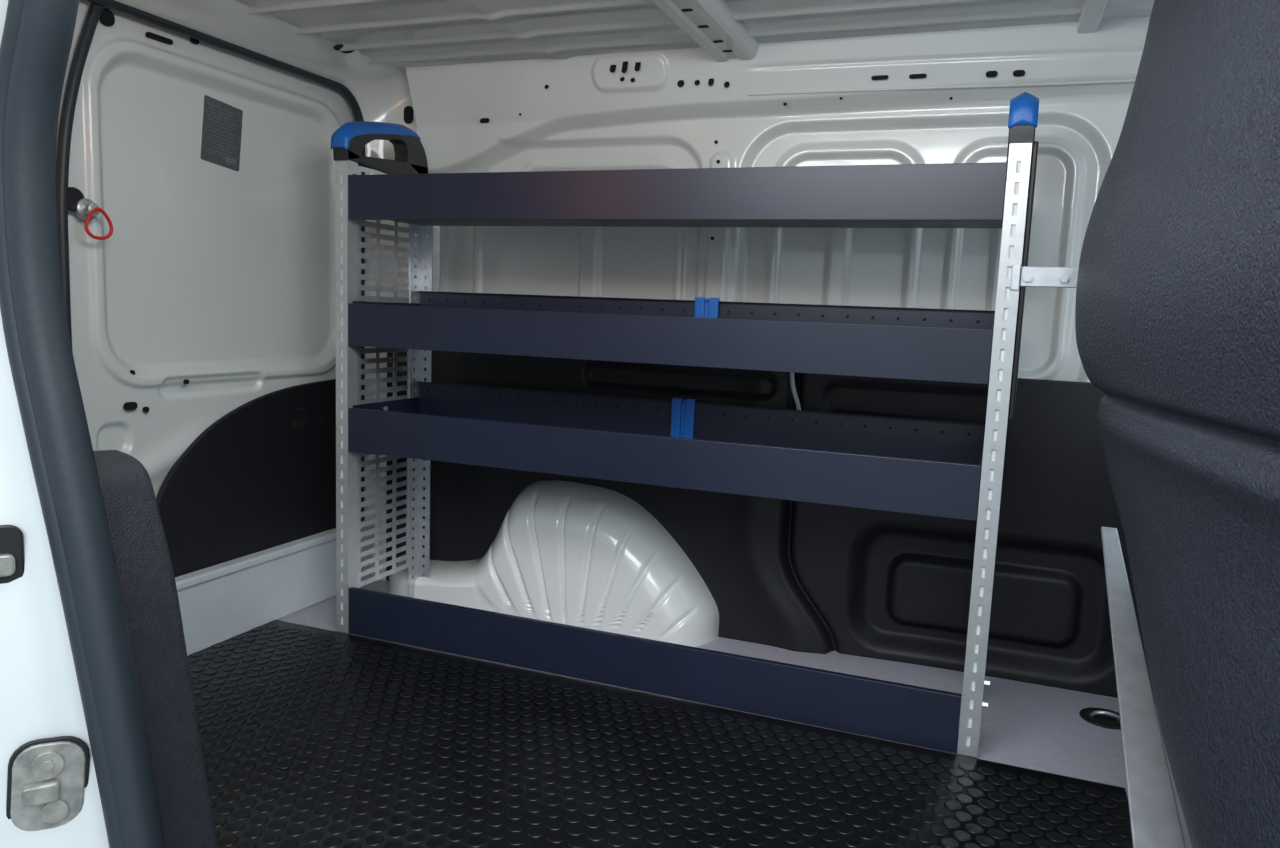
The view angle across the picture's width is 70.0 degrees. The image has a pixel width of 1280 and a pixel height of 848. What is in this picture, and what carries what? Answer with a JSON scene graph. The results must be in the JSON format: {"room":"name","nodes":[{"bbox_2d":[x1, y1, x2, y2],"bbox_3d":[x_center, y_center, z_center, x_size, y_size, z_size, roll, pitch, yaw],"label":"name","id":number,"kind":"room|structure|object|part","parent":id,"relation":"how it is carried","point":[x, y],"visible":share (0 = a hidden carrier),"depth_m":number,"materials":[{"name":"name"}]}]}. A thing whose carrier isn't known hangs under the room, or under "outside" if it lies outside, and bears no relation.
{"room":"vehicle interior","nodes":[
{"label":"vehicle interior","id":0,"kind":"room"},
{"bbox_2d":[234,0,1153,70],"bbox_3d":[-0.058,-0.730,1.301,2.000,0.025,1.465,5,8,21],"label":"ceiling","id":1,"kind":"structure","parent":0,"point":[402,34],"depth_m":1.81,"materials":[{"name":"paint"}]},
{"bbox_2d":[651,0,759,61],"bbox_3d":[-0.051,-0.726,1.310,0.116,0.035,1.405,5,8,21],"label":"bow","id":2,"kind":"object","parent":1,"relation":"attached to","point":[716,14],"visible":1,"depth_m":1.75,"materials":[{"name":"paint"}]},
{"bbox_2d":[681,9,732,51],"bbox_3d":[0.116,-0.760,1.740,0.022,0.001,0.382,5,8,21],"label":"holes","id":3,"kind":"object","parent":2,"relation":"in","point":[683,10],"depth_m":1.76,"materials":[{"name":"black"}]},
{"bbox_2d":[278,580,1191,847],"bbox_3d":[-0.115,0.593,1.536,2.040,0.040,1.590,5,8,21],"label":"floor","id":4,"kind":"structure","parent":0,"point":[1037,727],"depth_m":1.83,"materials":[{"name":"grey metal"}]},
{"bbox_2d":[389,481,718,646],"bbox_3d":[-0.250,0.306,2.273,0.930,0.340,0.173,5,8,21],"label":"wheel arch","id":5,"kind":"object","parent":4,"relation":"on","point":[563,552],"visible":0.88,"depth_m":2.16,"materials":[{"name":"paint"}]},
{"bbox_2d":[187,620,1132,847],"bbox_3d":[-0.212,0.586,1.379,1.800,0.004,1.001,5,8,21],"label":"rubber mat","id":6,"kind":"object","parent":4,"relation":"on","point":[311,737],"visible":0.86,"depth_m":1.52,"materials":[{"name":"black rubber"}]},
{"bbox_2d":[331,92,1078,756],"bbox_3d":[0.085,-0.061,1.926,1.520,1.167,0.371,5,8,21],"label":"shelving unit","id":7,"kind":"object","parent":4,"relation":"on","point":[891,464],"visible":1,"depth_m":1.81,"materials":[{"name":"blue metal"}]},
{"bbox_3d":[-0.662,-0.049,2.030,0.032,1.059,0.002,5,8,21],"label":"post","id":8,"kind":"part","parent":7,"relation":"part of","materials":[{"name":"metal"}]},
{"bbox_3d":[-0.587,-0.621,2.094,0.038,0.122,0.302,5,8,21],"label":"handle","id":9,"kind":"part","parent":7,"relation":"part of","materials":[{"name":"black plastic"}]},
{"bbox_3d":[-0.598,-0.102,2.142,0.002,0.950,0.205,5,8,21],"label":"panel","id":10,"kind":"part","parent":7,"relation":"part of","materials":[{"name":"metal"}]},
{"bbox_3d":[-0.555,-0.069,2.256,0.002,1.051,0.044,5,8,21],"label":"post","id":11,"kind":"part","parent":7,"relation":"part of","materials":[{"name":"metal"}]},
{"bbox_3d":[-0.533,-0.070,2.271,0.034,1.051,0.002,5,8,21],"label":"post","id":12,"kind":"part","parent":7,"relation":"part of","materials":[{"name":"metal"}]},
{"bbox_3d":[-0.047,0.478,1.856,1.318,0.105,0.016,5,8,21],"label":"kick plate","id":13,"kind":"part","parent":7,"relation":"part of","materials":[{"name":"blue metal"}]},
{"bbox_3d":[0.015,0.031,1.919,1.318,0.140,0.268,5,8,21],"label":"shelf","id":14,"kind":"part","parent":7,"relation":"part of","materials":[{"name":"blue metal"}]},
{"bbox_3d":[0.024,-0.196,1.890,1.318,0.127,0.268,5,8,21],"label":"shelf","id":15,"kind":"part","parent":7,"relation":"part of","materials":[{"name":"blue metal"}]},
{"bbox_3d":[0.034,-0.451,1.859,1.318,0.098,0.268,5,8,21],"label":"shelf","id":16,"kind":"part","parent":7,"relation":"part of","materials":[{"name":"blue metal"}]},
{"bbox_3d":[0.599,0.061,1.550,0.034,1.059,0.002,5,8,21],"label":"post","id":17,"kind":"part","parent":7,"relation":"part of","materials":[{"name":"metal"}]},
{"bbox_3d":[0.673,-0.512,1.614,0.040,0.122,0.302,5,8,21],"label":"handle","id":18,"kind":"part","parent":7,"relation":"part of","materials":[{"name":"black plastic"}]},
{"bbox_2d":[1079,707,1120,728],"bbox_3d":[0.914,0.568,1.795,0.092,0.024,0.092,5,8,21],"label":"tie-down eye","id":19,"kind":"object","parent":4,"relation":"on","point":[1105,718],"visible":0.85,"depth_m":1.78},
{"bbox_2d":[1075,0,1279,847],"bbox_3d":[0.674,0.019,0.883,0.268,1.320,1.113,4,7,11],"label":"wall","id":20,"kind":"structure","parent":4,"relation":"on","point":[1177,310],"depth_m":0.93,"materials":[{"name":"black plastic"}]},
{"bbox_2d":[406,17,1149,382],"bbox_3d":[0.282,-0.469,2.014,1.830,0.693,0.115,5,8,21],"label":"wall","id":21,"kind":"structure","parent":0,"point":[587,118],"depth_m":2.01,"materials":[{"name":"white metal"}]},
{"bbox_2d":[87,0,364,520],"bbox_3d":[-0.973,-0.143,1.798,0.020,1.295,1.337,5,8,21],"label":"seal","id":22,"kind":"object","parent":21,"relation":"attached to","point":[112,4],"visible":0.56,"depth_m":1.99,"materials":[{"name":"grey rubber"}]},
{"bbox_2d":[115,0,416,579],"bbox_3d":[-0.905,-0.165,1.764,0.175,1.345,1.455,5,8,21],"label":"door frame","id":23,"kind":"structure","parent":21,"relation":"attached to","point":[381,91],"depth_m":2.16,"materials":[{"name":"white paint"}]},
{"bbox_2d":[57,0,355,496],"bbox_3d":[-0.897,-0.201,2.071,0.028,1.340,0.862,5,8,21],"label":"door","id":24,"kind":"structure","parent":23,"relation":"attached to","point":[219,279],"depth_m":1.92,"materials":[{"name":"paint"}]},
{"bbox_2d":[56,2,103,351],"bbox_3d":[-1.020,-0.162,1.708,0.020,1.344,0.132,5,8,21],"label":"seal","id":25,"kind":"object","parent":24,"relation":"attached to","point":[94,12],"visible":0.54,"depth_m":1.63,"materials":[{"name":"grey rubber"}]},
{"bbox_2d":[68,9,327,427],"bbox_3d":[-0.896,-0.373,1.950,0.048,0.852,0.690,5,8,22],"label":"holes","id":26,"kind":"object","parent":24,"relation":"attached to","point":[107,18],"depth_m":1.68,"materials":[{"name":"black"}]},
{"bbox_3d":[-1.022,-0.405,1.648,0.008,0.044,0.044,5,8,21],"label":"knob","id":27,"kind":"part","parent":26,"relation":"part of","materials":[{"name":"black plastic"}]},
{"bbox_3d":[-1.004,-0.391,1.667,0.028,0.040,0.040,5,8,21],"label":"knob","id":28,"kind":"part","parent":26,"relation":"part of","materials":[{"name":"metal"}]},
{"bbox_3d":[-1.005,-0.382,1.663,0.032,0.091,0.080,5,8,21],"label":"emergency release pull","id":29,"kind":"part","parent":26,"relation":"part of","materials":[{"name":"red plastic"}]},
{"bbox_3d":[-0.989,-0.366,1.672,0.006,0.058,0.057,5,8,21],"label":"cord","id":30,"kind":"part","parent":26,"relation":"part of","materials":[{"name":"red plastic"}]},
{"bbox_2d":[200,95,242,170],"bbox_3d":[-0.907,-0.629,1.984,0.002,0.145,0.118,5,8,21],"label":"label sticker","id":31,"kind":"object","parent":24,"relation":"attached to","point":[237,120],"visible":1,"depth_m":1.98,"materials":[{"name":"grey paper"}]},
{"bbox_2d":[206,102,235,164],"bbox_3d":[-0.907,-0.627,1.981,0.001,0.118,0.080,5,8,21],"label":"label text","id":32,"kind":"object","parent":31,"relation":"attached to","point":[229,160],"depth_m":1.99},
{"bbox_2d":[156,379,335,576],"bbox_3d":[-0.872,0.132,2.166,0.012,0.458,0.656,5,8,21],"label":"lining","id":33,"kind":"object","parent":24,"relation":"attached to","point":[252,481],"visible":0.57,"depth_m":2.10,"materials":[{"name":"black plastic"}]},
{"bbox_2d":[175,520,373,655],"bbox_3d":[-0.980,0.411,1.870,0.038,0.170,1.340,5,8,21],"label":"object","id":34,"kind":"structure","parent":21,"relation":"attached to","point":[218,603],"depth_m":2.10,"materials":[{"name":"paint"}]},
{"bbox_2d":[333,44,412,123],"bbox_3d":[-0.639,-0.756,2.212,0.042,0.235,0.295,5,8,21],"label":"holes","id":35,"kind":"object","parent":21,"relation":"attached to","point":[408,110],"depth_m":2.34,"materials":[{"name":"black"}]},
{"bbox_2d":[480,61,1024,239],"bbox_3d":[0.177,-0.611,2.025,1.227,0.396,0.083,5,8,18],"label":"stamped holes","id":36,"kind":"object","parent":21,"relation":"attached to","point":[1016,73],"visible":0.96,"depth_m":2.00,"materials":[{"name":"black"}]},
{"bbox_2d":[386,349,1154,701],"bbox_3d":[0.199,0.176,2.152,1.920,0.657,0.076,5,8,19],"label":"panel","id":37,"kind":"object","parent":21,"relation":"attached to","point":[797,576],"visible":0.41,"depth_m":2.06,"materials":[{"name":"black plastic"}]},
{"bbox_2d":[748,79,1135,95],"bbox_3d":[0.664,-0.675,1.826,0.920,0.012,0.008,5,8,20],"label":"seam sealer","id":38,"kind":"object","parent":21,"relation":"attached to","point":[1126,80],"visible":0.86,"depth_m":1.84,"materials":[{"name":"paint"}]},
{"bbox_2d":[1101,527,1185,847],"bbox_3d":[0.646,0.429,1.140,0.092,0.436,0.800,5,8,21],"label":"rail","id":39,"kind":"object","parent":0,"point":[1153,811],"depth_m":1.19,"materials":[{"name":"grey metal"}]},
{"bbox_3d":[-0.951,-0.073,1.034,0.790,1.340,0.030,5,8,21],"label":"wall","id":40,"kind":"structure","parent":0,"visible":0},
{"bbox_2d":[93,450,217,847],"bbox_3d":[-0.553,0.328,0.966,0.226,0.592,0.100,5,8,21],"label":"trim","id":41,"kind":"structure","parent":40,"relation":"attached to","point":[141,551],"depth_m":0.95,"materials":[{"name":"plastic"}]},
{"bbox_3d":[0.035,-0.617,0.471,1.280,0.145,0.130,5,8,21],"label":"header rail","id":42,"kind":"object","parent":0,"visible":0},
{"bbox_2d":[0,0,108,847],"bbox_3d":[-0.724,-0.069,0.849,1.114,1.475,0.170,5,8,21],"label":"door","id":43,"kind":"structure","parent":42,"relation":"attached to","point":[40,698],"depth_m":0.84,"materials":[{"name":"white metal"}]},
{"bbox_2d":[0,525,24,583],"bbox_3d":[-0.589,0.128,0.830,0.050,0.072,0.004,-2,8,-32],"label":"latch","id":44,"kind":"object","parent":43,"relation":"attached to","point":[11,536],"visible":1,"depth_m":0.84,"materials":[{"name":"black plastic"}]},
{"bbox_2d":[0,554,15,576],"bbox_3d":[-0.586,0.129,0.825,0.026,0.020,0.032,5,8,21],"label":"tab","id":45,"kind":"object","parent":44,"relation":"attached to","point":[7,561],"depth_m":0.83,"materials":[{"name":"silver metal"}]},
{"bbox_2d":[6,736,89,830],"bbox_3d":[-0.548,0.334,0.847,0.042,0.091,0.055,5,8,21],"label":"plate","id":46,"kind":"object","parent":43,"relation":"attached to","point":[47,778],"depth_m":0.84,"materials":[{"name":"silver metal"}]},
{"bbox_2d":[0,0,165,847],"bbox_3d":[-0.007,0.072,0.653,1.257,1.302,0.046,5,8,21],"label":"seal","id":47,"kind":"object","parent":43,"relation":"attached to","point":[37,37],"depth_m":0.84,"materials":[{"name":"black rubber"}]}
]}

